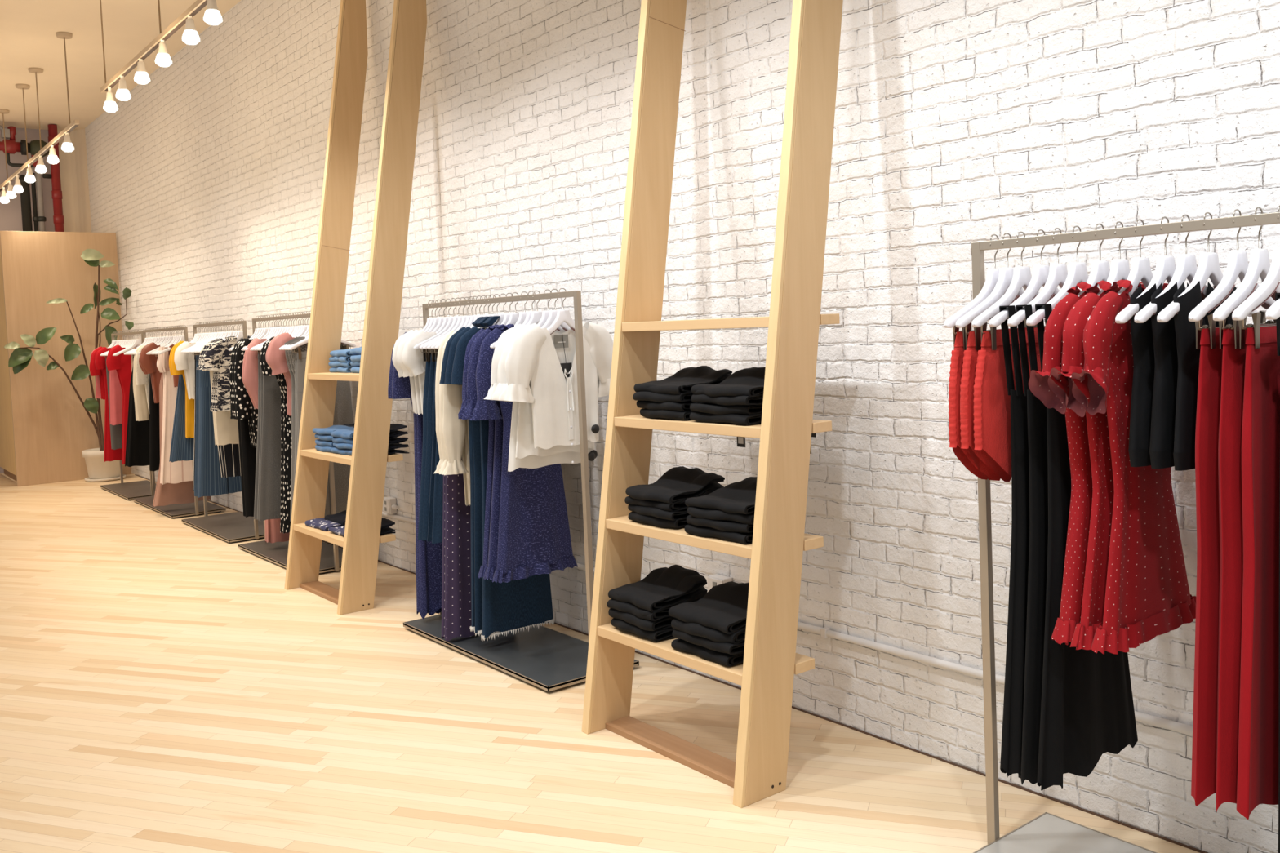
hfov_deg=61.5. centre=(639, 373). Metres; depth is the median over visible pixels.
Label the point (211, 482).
skirt
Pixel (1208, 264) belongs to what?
clothes hanger
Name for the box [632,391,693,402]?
jeans
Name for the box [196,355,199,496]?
skirt
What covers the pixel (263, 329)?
clothes hanger
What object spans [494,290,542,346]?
clothes hanger
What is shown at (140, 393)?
blouse
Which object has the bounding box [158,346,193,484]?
dress
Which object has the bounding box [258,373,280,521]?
trousers
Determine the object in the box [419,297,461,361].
hanger
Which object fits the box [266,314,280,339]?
clothes hanger
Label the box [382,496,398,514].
power outlet
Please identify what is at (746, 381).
jeans
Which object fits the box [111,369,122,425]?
shirt
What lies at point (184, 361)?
white tee
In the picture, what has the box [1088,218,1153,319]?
clothes hanger
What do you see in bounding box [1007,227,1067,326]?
clothes hanger
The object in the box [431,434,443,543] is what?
denim culottes
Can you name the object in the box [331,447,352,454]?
jeans
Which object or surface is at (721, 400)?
jeans
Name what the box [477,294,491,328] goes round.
clothes hanger
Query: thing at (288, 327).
clothes hanger
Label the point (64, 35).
track
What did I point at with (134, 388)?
blouse
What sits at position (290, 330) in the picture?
clothes hanger
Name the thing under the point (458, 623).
skirt
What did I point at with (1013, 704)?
dress
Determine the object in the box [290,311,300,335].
clothes hanger
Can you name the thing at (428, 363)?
denim culottes
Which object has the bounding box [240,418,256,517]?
trousers
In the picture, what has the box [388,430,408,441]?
jeans
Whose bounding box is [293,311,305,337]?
clothes hanger
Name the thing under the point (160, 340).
clothes hanger
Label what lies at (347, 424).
jeans
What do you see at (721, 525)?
jeans
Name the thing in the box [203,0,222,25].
spotlight
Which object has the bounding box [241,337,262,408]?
blouse
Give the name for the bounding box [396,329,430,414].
blouse
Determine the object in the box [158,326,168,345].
hanger
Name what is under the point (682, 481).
jeans
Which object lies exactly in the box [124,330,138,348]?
clothes hanger
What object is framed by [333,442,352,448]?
jeans
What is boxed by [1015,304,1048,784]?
dress
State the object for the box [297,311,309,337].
clothes hanger
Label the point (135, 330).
clothes hanger
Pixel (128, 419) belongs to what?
skirt
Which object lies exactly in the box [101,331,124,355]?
hanger
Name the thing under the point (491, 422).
dress
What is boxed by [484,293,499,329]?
clothes hanger
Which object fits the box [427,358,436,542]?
denim culottes
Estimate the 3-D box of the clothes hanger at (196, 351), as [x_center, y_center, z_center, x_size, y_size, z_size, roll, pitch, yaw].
[-3.243,-0.291,8.392,0.444,0.244,0.022,-4,3,-36]
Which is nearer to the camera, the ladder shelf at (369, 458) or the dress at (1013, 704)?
the dress at (1013, 704)
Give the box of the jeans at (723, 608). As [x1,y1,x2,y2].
[668,581,749,634]
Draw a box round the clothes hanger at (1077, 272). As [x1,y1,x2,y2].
[1026,225,1088,325]
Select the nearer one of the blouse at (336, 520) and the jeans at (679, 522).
the jeans at (679, 522)
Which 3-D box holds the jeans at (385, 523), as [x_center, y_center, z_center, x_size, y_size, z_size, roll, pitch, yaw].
[-1.568,0.868,6.063,0.272,0.073,0.316,-4,3,-38]
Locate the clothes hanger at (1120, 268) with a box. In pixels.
[1097,221,1137,295]
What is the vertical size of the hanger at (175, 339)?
0.304 m
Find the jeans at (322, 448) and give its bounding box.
[315,444,334,452]
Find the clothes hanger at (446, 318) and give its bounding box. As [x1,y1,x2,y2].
[435,298,451,333]
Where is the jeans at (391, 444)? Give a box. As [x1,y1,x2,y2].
[387,437,408,448]
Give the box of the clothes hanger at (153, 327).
[129,327,156,355]
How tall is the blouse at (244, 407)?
0.778 m
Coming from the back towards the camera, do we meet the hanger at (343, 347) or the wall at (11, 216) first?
the wall at (11, 216)
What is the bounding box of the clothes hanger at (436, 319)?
[427,299,441,332]
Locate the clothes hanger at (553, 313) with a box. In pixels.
[540,288,570,331]
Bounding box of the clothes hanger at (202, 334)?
[195,321,206,342]
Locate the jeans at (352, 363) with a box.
[350,360,360,366]
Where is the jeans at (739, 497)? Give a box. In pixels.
[684,476,757,514]
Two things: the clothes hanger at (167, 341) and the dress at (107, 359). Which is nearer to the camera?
the clothes hanger at (167, 341)
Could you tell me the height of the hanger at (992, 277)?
0.304 m
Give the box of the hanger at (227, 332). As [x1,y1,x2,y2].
[222,320,231,339]
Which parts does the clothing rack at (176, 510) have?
post, plate, post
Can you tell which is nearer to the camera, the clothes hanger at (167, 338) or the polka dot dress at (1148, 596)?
the polka dot dress at (1148, 596)
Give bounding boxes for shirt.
[89,346,101,399]
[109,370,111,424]
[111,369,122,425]
[168,344,178,387]
[608,564,707,612]
[1128,282,1189,466]
[1149,281,1213,468]
[1173,280,1236,471]
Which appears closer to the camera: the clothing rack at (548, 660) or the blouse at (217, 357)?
the clothing rack at (548, 660)
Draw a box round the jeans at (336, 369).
[328,365,354,373]
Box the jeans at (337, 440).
[332,436,353,444]
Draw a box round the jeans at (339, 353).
[329,346,361,356]
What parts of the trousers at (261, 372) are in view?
seat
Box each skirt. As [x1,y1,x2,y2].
[105,357,122,449]
[124,361,133,466]
[126,376,133,466]
[128,384,149,466]
[149,373,150,471]
[150,377,159,471]
[152,372,163,506]
[154,355,211,506]
[196,355,199,496]
[197,355,241,497]
[264,520,266,542]
[266,518,289,542]
[441,475,445,639]
[444,457,475,641]
[1191,324,1264,806]
[1215,324,1270,812]
[1236,325,1279,819]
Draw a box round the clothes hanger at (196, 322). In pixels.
[189,322,199,342]
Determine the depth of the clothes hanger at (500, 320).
4.92 m
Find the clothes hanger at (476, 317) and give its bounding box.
[440,295,482,347]
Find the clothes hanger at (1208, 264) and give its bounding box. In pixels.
[1156,212,1257,322]
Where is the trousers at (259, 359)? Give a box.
[253,353,261,519]
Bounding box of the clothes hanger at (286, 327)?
[257,312,290,350]
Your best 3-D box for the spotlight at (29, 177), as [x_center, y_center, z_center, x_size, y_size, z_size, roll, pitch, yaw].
[-6.258,-2.044,11.039,0.098,0.186,0.100,-4,3,-38]
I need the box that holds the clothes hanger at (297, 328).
[291,311,302,337]
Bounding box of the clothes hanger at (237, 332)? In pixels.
[235,319,241,337]
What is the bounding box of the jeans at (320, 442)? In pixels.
[315,439,335,447]
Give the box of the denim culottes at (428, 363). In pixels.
[417,358,430,539]
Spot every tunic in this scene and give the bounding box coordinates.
[168,340,188,438]
[171,341,194,438]
[200,340,217,444]
[204,369,239,446]
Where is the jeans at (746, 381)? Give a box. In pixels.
[690,366,765,397]
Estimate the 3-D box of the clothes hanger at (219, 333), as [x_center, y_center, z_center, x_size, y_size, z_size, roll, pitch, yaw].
[-3.273,-0.291,8.432,0.444,0.244,0.022,-4,3,-36]
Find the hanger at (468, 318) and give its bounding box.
[431,296,474,349]
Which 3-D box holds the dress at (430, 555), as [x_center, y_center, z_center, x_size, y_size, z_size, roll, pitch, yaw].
[-1.009,0.508,5.504,0.510,1.453,0.064,-4,3,-38]
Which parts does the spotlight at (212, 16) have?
bulb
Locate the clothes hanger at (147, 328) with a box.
[124,328,151,355]
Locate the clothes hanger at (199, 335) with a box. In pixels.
[193,322,204,342]
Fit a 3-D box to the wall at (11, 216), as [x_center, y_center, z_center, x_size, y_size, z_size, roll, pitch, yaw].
[-9.804,-0.736,11.622,7.000,4.200,0.200,-4,3,-38]
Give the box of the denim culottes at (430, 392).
[422,353,435,541]
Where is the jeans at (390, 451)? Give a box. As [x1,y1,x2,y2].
[387,443,408,453]
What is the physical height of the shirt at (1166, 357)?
0.416 m
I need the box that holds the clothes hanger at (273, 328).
[245,314,278,350]
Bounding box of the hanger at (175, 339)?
[151,325,179,356]
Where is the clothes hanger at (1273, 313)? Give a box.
[1265,297,1279,319]
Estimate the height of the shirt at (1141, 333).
0.416 m
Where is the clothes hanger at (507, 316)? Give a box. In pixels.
[500,293,512,324]
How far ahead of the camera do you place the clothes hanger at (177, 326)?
9.34 m
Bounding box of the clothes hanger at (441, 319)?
[431,298,446,332]
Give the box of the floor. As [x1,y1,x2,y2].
[0,472,1199,852]
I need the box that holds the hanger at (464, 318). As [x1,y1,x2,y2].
[426,297,470,357]
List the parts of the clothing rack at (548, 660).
post, plate, post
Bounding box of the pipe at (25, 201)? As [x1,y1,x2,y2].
[18,174,32,231]
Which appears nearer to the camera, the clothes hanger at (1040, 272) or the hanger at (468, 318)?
the clothes hanger at (1040, 272)
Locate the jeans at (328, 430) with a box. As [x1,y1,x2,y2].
[312,425,354,435]
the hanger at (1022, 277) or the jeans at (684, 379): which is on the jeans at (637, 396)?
the jeans at (684, 379)
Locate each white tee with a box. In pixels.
[173,341,192,399]
[175,341,195,399]
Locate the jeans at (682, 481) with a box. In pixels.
[625,466,724,504]
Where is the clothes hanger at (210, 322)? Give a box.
[183,321,213,352]
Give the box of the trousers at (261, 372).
[257,352,262,519]
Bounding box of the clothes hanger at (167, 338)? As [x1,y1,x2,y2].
[160,326,171,346]
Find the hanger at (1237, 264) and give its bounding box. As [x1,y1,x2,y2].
[1188,208,1275,349]
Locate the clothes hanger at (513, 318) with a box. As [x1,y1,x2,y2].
[506,292,519,324]
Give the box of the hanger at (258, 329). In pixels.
[231,315,262,351]
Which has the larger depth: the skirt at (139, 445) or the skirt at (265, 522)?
the skirt at (139, 445)
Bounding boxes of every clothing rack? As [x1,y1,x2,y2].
[100,331,156,500]
[132,326,226,518]
[182,320,264,542]
[238,313,342,573]
[403,290,639,692]
[971,212,1279,852]
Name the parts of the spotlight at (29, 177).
bulb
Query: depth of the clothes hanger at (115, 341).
11.25 m
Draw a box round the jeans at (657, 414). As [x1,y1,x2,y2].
[640,408,745,447]
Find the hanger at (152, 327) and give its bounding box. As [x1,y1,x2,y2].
[128,327,155,355]
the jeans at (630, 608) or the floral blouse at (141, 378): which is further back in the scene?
the floral blouse at (141, 378)
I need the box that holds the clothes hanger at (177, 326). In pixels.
[154,326,181,354]
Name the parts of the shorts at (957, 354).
gathered panel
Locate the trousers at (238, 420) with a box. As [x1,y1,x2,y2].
[237,419,245,516]
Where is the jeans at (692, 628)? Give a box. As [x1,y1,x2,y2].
[671,617,746,644]
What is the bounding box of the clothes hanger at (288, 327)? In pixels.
[259,312,293,350]
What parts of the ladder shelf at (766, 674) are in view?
shelf, shelf, shelf, shelf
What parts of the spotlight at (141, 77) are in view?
bulb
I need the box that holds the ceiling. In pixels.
[0,0,240,130]
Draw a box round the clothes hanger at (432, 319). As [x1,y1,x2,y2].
[424,299,438,332]
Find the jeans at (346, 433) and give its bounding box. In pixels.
[330,427,354,439]
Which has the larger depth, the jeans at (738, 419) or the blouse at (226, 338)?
the blouse at (226, 338)
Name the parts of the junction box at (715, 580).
plate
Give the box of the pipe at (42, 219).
[35,171,46,231]
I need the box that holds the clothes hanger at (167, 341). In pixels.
[146,325,173,354]
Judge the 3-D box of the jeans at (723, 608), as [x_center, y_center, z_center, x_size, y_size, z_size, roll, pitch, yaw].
[0.288,0.777,3.615,0.273,0.103,0.291,-6,4,-39]
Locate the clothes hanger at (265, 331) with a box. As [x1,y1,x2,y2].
[257,315,270,339]
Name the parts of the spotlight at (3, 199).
bulb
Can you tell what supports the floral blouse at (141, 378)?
hanging from the clothes hanger
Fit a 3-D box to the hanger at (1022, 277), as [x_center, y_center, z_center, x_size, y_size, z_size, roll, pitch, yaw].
[1.004,-0.220,2.825,0.444,0.304,0.038,-4,3,-38]
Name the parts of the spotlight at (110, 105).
bulb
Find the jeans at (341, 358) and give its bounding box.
[328,355,351,362]
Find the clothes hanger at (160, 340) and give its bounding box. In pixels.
[137,326,164,354]
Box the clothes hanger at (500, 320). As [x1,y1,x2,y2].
[494,293,506,324]
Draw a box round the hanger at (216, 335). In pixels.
[191,320,222,357]
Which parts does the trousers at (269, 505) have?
seat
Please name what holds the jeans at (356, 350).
on the jeans at (353, 357)
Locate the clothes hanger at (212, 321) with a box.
[185,320,215,352]
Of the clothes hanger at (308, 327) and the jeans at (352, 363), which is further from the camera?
the clothes hanger at (308, 327)
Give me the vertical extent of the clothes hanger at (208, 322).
0.244 m
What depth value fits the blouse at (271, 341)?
6.95 m
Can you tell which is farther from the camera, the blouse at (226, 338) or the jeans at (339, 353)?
the blouse at (226, 338)
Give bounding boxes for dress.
[94,346,121,461]
[95,346,121,462]
[106,345,124,464]
[108,344,131,464]
[156,346,167,484]
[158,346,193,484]
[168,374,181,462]
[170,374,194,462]
[260,336,283,532]
[262,339,291,533]
[284,336,297,519]
[287,336,302,485]
[289,336,343,459]
[387,332,440,616]
[391,364,442,618]
[439,316,483,631]
[444,316,488,635]
[451,315,554,640]
[457,324,497,577]
[462,324,503,580]
[470,324,577,583]
[999,305,1029,778]
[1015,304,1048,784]
[1028,281,1122,644]
[1035,303,1137,791]
[1047,280,1146,649]
[1071,280,1195,654]
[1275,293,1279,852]
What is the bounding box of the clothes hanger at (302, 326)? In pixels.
[294,311,307,337]
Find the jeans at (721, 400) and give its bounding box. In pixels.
[690,394,763,405]
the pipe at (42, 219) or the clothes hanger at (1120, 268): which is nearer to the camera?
the clothes hanger at (1120, 268)
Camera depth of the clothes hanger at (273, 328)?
7.43 m
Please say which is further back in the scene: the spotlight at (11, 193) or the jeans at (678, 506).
the spotlight at (11, 193)
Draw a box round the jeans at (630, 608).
[606,598,701,621]
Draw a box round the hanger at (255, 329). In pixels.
[228,315,260,351]
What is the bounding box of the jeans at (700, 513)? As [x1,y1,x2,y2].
[687,506,754,524]
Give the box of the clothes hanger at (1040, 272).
[989,229,1059,326]
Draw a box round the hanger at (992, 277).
[943,234,1044,350]
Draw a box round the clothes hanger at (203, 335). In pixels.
[195,321,208,343]
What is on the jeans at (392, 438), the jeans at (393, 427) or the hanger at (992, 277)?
the jeans at (393, 427)
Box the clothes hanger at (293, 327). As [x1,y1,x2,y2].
[288,312,297,334]
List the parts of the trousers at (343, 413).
trouser leg, seat, trouser leg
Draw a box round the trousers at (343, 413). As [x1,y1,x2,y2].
[296,351,353,517]
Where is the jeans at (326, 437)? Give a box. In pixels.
[314,433,336,440]
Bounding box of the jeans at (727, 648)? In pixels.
[671,629,745,655]
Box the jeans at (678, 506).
[624,495,688,511]
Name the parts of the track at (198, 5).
suspension rod, suspension rod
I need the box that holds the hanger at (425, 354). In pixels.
[413,297,456,361]
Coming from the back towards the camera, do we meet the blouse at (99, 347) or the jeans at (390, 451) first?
the blouse at (99, 347)
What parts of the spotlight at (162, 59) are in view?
bulb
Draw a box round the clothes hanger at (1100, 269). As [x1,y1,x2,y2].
[1076,222,1110,296]
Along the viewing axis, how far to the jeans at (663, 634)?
3.78 m
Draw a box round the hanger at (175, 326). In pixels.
[150,325,177,357]
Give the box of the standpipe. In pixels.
[42,124,64,231]
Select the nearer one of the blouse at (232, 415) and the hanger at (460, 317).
the hanger at (460, 317)
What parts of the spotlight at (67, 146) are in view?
bulb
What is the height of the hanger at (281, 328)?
0.304 m
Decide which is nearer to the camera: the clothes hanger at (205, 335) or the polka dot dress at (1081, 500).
the polka dot dress at (1081, 500)
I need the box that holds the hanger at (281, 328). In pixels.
[252,313,285,355]
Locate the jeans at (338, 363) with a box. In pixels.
[328,360,351,366]
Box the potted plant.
[4,248,133,482]
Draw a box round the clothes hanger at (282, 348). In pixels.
[281,330,309,350]
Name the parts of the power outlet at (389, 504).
plate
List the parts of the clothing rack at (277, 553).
post, plate, post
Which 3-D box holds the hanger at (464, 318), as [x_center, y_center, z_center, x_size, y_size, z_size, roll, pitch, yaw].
[-0.830,-0.217,5.206,0.444,0.304,0.038,-4,3,-36]
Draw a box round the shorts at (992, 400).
[973,327,1044,482]
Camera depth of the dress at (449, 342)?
4.95 m
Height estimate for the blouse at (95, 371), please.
0.557 m
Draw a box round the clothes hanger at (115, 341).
[110,331,118,347]
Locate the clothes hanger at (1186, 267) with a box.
[1133,213,1207,323]
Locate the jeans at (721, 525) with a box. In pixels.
[686,515,753,533]
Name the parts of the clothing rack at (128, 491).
post, plate, post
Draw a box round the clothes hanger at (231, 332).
[229,319,240,340]
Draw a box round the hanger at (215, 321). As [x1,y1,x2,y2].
[188,320,218,359]
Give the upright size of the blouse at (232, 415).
0.779 m
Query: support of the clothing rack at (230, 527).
on the floor
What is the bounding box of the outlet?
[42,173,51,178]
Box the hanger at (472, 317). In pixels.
[435,296,478,349]
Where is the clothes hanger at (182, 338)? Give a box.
[157,324,190,354]
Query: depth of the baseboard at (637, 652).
3.61 m
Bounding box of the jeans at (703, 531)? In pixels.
[684,524,752,544]
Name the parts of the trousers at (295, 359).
seat, trouser leg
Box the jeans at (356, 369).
[350,366,359,373]
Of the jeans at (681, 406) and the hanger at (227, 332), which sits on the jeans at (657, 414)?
the jeans at (681, 406)
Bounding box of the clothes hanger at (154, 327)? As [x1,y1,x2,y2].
[131,327,157,355]
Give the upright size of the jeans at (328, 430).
0.051 m
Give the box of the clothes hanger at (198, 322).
[191,322,202,342]
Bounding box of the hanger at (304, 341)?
[288,337,355,359]
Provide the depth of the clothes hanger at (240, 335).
8.03 m
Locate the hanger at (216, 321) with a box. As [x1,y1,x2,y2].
[190,320,220,359]
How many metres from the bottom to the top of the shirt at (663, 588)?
0.109 m
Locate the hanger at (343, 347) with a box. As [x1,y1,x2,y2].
[286,336,351,359]
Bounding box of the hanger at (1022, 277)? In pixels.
[971,231,1039,350]
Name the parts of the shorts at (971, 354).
gathered panel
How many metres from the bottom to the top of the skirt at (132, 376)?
1.023 m
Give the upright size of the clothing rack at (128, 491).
1.620 m
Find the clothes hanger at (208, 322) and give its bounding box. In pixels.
[182,321,211,352]
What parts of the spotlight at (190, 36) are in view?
bulb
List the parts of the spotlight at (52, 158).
bulb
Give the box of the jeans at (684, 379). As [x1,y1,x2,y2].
[633,365,732,394]
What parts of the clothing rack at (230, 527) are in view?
post, plate, post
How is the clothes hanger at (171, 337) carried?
hanging from the clothing rack at (176, 510)
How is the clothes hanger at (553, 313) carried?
hanging from the clothing rack at (548, 660)
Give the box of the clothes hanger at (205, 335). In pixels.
[180,321,209,352]
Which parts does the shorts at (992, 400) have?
gathered panel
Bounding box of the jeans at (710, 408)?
[689,402,762,414]
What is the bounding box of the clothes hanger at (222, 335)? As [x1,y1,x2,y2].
[196,320,226,352]
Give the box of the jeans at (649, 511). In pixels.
[627,504,689,520]
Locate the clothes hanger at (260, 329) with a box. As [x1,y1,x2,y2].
[254,315,265,338]
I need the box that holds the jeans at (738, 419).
[689,411,816,453]
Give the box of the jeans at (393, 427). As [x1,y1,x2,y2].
[389,423,406,435]
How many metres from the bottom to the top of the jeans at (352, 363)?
0.056 m
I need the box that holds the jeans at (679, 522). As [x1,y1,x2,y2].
[628,511,688,528]
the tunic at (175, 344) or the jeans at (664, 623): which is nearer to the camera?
the jeans at (664, 623)
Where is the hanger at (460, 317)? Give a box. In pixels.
[422,297,466,361]
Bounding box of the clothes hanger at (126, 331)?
[105,330,129,355]
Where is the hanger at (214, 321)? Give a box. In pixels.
[186,320,217,356]
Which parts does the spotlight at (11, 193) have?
bulb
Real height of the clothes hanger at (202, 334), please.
0.244 m
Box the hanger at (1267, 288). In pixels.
[1231,204,1279,348]
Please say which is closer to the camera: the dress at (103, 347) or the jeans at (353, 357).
the jeans at (353, 357)
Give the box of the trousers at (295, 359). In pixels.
[294,352,298,449]
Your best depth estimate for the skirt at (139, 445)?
10.00 m
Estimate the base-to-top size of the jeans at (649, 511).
0.058 m
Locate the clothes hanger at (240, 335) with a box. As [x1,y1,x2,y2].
[235,318,248,342]
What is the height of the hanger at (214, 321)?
0.304 m
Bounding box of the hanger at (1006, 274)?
[955,232,1045,350]
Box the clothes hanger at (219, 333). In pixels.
[193,320,223,352]
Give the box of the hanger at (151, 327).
[127,327,153,356]
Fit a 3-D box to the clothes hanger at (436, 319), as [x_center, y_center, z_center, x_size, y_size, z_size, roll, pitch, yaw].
[-1.012,-0.251,5.439,0.444,0.244,0.022,-4,3,-38]
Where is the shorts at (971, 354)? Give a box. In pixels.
[960,327,1036,480]
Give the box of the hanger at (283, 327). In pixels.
[254,313,288,351]
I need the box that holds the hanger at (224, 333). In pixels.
[198,320,229,352]
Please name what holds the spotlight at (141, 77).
attached to the track at (198, 5)
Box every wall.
[0,126,54,473]
[0,231,131,486]
[84,0,1279,852]
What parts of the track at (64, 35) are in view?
suspension rod, suspension rod, suspension rod, rail, suspension rod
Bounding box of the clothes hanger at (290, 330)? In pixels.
[288,312,295,333]
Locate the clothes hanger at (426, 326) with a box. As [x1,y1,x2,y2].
[422,300,434,331]
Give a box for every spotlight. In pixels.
[0,186,9,204]
[5,181,16,198]
[13,174,23,193]
[24,164,35,182]
[35,155,47,173]
[46,145,58,164]
[61,132,74,151]
[103,86,118,112]
[115,75,130,100]
[133,58,150,84]
[155,40,172,66]
[182,15,199,44]
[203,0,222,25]
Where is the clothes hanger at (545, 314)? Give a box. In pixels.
[537,289,562,331]
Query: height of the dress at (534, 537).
1.132 m
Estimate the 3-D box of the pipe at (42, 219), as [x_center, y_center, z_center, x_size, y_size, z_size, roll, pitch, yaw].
[-7.167,-0.620,13.039,0.102,3.620,0.102,-4,3,-38]
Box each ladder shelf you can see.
[284,0,426,615]
[582,0,843,808]
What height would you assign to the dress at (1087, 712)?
1.192 m
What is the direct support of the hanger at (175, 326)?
hanging from the clothing rack at (176, 510)
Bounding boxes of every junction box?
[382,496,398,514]
[707,573,732,591]
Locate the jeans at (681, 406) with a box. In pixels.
[636,400,700,412]
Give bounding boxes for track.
[0,31,79,191]
[99,0,207,92]
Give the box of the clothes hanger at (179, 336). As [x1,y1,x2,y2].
[155,324,182,354]
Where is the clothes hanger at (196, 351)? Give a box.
[195,320,226,352]
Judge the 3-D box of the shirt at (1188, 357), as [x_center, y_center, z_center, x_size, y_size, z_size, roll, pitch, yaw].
[1.297,-0.003,2.456,0.332,0.416,0.047,-4,3,-38]
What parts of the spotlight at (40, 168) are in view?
bulb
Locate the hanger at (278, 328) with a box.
[249,313,283,359]
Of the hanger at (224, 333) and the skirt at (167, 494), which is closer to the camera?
the hanger at (224, 333)
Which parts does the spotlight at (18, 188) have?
bulb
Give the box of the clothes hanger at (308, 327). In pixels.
[279,311,311,350]
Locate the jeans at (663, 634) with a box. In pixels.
[610,617,674,641]
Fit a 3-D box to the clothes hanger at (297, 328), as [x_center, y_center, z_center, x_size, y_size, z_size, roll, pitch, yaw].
[-2.231,-0.282,7.089,0.444,0.244,0.022,-4,3,-39]
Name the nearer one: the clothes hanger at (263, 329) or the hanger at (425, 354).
the hanger at (425, 354)
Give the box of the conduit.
[382,511,1192,736]
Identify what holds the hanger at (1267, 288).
hanging from the clothing rack at (1047, 833)
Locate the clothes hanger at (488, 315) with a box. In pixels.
[481,294,495,328]
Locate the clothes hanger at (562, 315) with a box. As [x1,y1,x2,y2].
[546,288,574,334]
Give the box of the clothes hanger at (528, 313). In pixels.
[489,290,537,348]
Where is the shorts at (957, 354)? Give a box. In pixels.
[947,327,1026,480]
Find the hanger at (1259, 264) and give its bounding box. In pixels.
[1213,206,1279,349]
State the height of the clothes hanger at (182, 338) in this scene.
0.244 m
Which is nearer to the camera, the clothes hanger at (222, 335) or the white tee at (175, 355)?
the clothes hanger at (222, 335)
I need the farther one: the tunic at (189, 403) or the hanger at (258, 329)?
the tunic at (189, 403)
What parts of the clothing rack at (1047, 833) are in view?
post, plate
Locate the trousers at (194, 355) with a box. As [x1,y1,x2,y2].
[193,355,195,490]
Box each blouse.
[89,346,102,399]
[90,346,108,399]
[133,345,141,421]
[134,345,148,421]
[135,344,149,413]
[138,342,155,403]
[139,342,169,403]
[195,336,230,411]
[198,336,232,411]
[200,335,251,412]
[229,337,253,447]
[231,337,254,448]
[234,337,257,448]
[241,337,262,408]
[244,337,267,408]
[265,332,288,414]
[266,332,294,416]
[304,510,346,531]
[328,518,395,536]
[391,329,417,413]
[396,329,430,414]
[401,329,436,414]
[433,329,468,506]
[438,329,470,506]
[441,383,469,475]
[484,324,597,471]
[491,322,599,461]
[498,321,613,463]
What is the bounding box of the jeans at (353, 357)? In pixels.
[350,354,360,361]
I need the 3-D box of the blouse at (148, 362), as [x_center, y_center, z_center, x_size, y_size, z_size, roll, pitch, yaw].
[-4.194,-0.011,9.631,0.510,0.548,0.065,-4,3,-38]
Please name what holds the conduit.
attached to the wall at (958, 123)
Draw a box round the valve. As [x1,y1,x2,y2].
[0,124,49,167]
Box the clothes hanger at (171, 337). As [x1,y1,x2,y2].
[147,325,175,354]
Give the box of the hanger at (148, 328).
[126,328,152,360]
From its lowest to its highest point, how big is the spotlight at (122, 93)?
0.181 m
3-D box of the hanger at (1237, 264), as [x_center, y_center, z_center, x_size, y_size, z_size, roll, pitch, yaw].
[1.334,-0.213,2.400,0.444,0.304,0.038,-4,3,-37]
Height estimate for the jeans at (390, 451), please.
0.052 m
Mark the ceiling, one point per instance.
(28, 28)
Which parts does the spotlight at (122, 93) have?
bulb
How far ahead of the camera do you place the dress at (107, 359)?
10.66 m
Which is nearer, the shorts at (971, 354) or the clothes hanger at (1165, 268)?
the clothes hanger at (1165, 268)
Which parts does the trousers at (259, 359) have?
seat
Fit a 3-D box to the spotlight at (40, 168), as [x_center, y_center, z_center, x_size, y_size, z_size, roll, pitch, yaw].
[-5.860,-2.042,10.526,0.098,0.176,0.100,-4,3,-38]
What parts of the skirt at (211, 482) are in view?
seat, trouser leg, trouser leg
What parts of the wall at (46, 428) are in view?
panel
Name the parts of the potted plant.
stem, stem, stem, stem, pot, stem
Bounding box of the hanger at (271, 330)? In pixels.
[244,314,276,350]
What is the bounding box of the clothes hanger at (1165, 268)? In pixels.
[1115,216,1186,323]
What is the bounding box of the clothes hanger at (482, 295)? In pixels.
[442,295,487,347]
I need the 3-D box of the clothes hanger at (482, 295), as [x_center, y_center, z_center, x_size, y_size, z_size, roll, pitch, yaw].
[-0.733,-0.245,5.079,0.444,0.244,0.022,-4,3,-37]
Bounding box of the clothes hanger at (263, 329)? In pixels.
[257,315,267,337]
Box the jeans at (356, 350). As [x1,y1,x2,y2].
[350,347,361,354]
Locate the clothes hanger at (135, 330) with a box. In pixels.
[112,329,139,355]
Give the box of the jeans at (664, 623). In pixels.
[608,608,674,631]
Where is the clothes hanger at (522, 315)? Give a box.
[514,291,528,326]
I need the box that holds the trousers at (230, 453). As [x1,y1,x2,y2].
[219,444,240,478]
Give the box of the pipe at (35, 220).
[31,173,38,231]
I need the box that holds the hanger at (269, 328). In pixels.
[240,314,274,351]
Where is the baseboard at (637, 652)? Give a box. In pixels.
[134,474,1207,852]
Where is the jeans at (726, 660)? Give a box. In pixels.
[671,638,743,666]
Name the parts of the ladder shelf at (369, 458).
shelf, shelf, shelf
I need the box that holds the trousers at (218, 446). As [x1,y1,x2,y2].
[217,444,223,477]
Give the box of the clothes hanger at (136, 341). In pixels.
[114,329,142,355]
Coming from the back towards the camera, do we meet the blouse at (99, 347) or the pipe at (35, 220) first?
the pipe at (35, 220)
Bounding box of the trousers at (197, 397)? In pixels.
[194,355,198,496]
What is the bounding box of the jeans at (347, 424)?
[343,423,354,426]
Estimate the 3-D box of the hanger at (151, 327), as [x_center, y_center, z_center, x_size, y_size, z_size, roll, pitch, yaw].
[-4.584,-0.276,10.124,0.444,0.304,0.038,-4,3,-37]
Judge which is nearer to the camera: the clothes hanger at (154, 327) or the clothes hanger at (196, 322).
the clothes hanger at (196, 322)
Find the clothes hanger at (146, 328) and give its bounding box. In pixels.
[124,328,149,355]

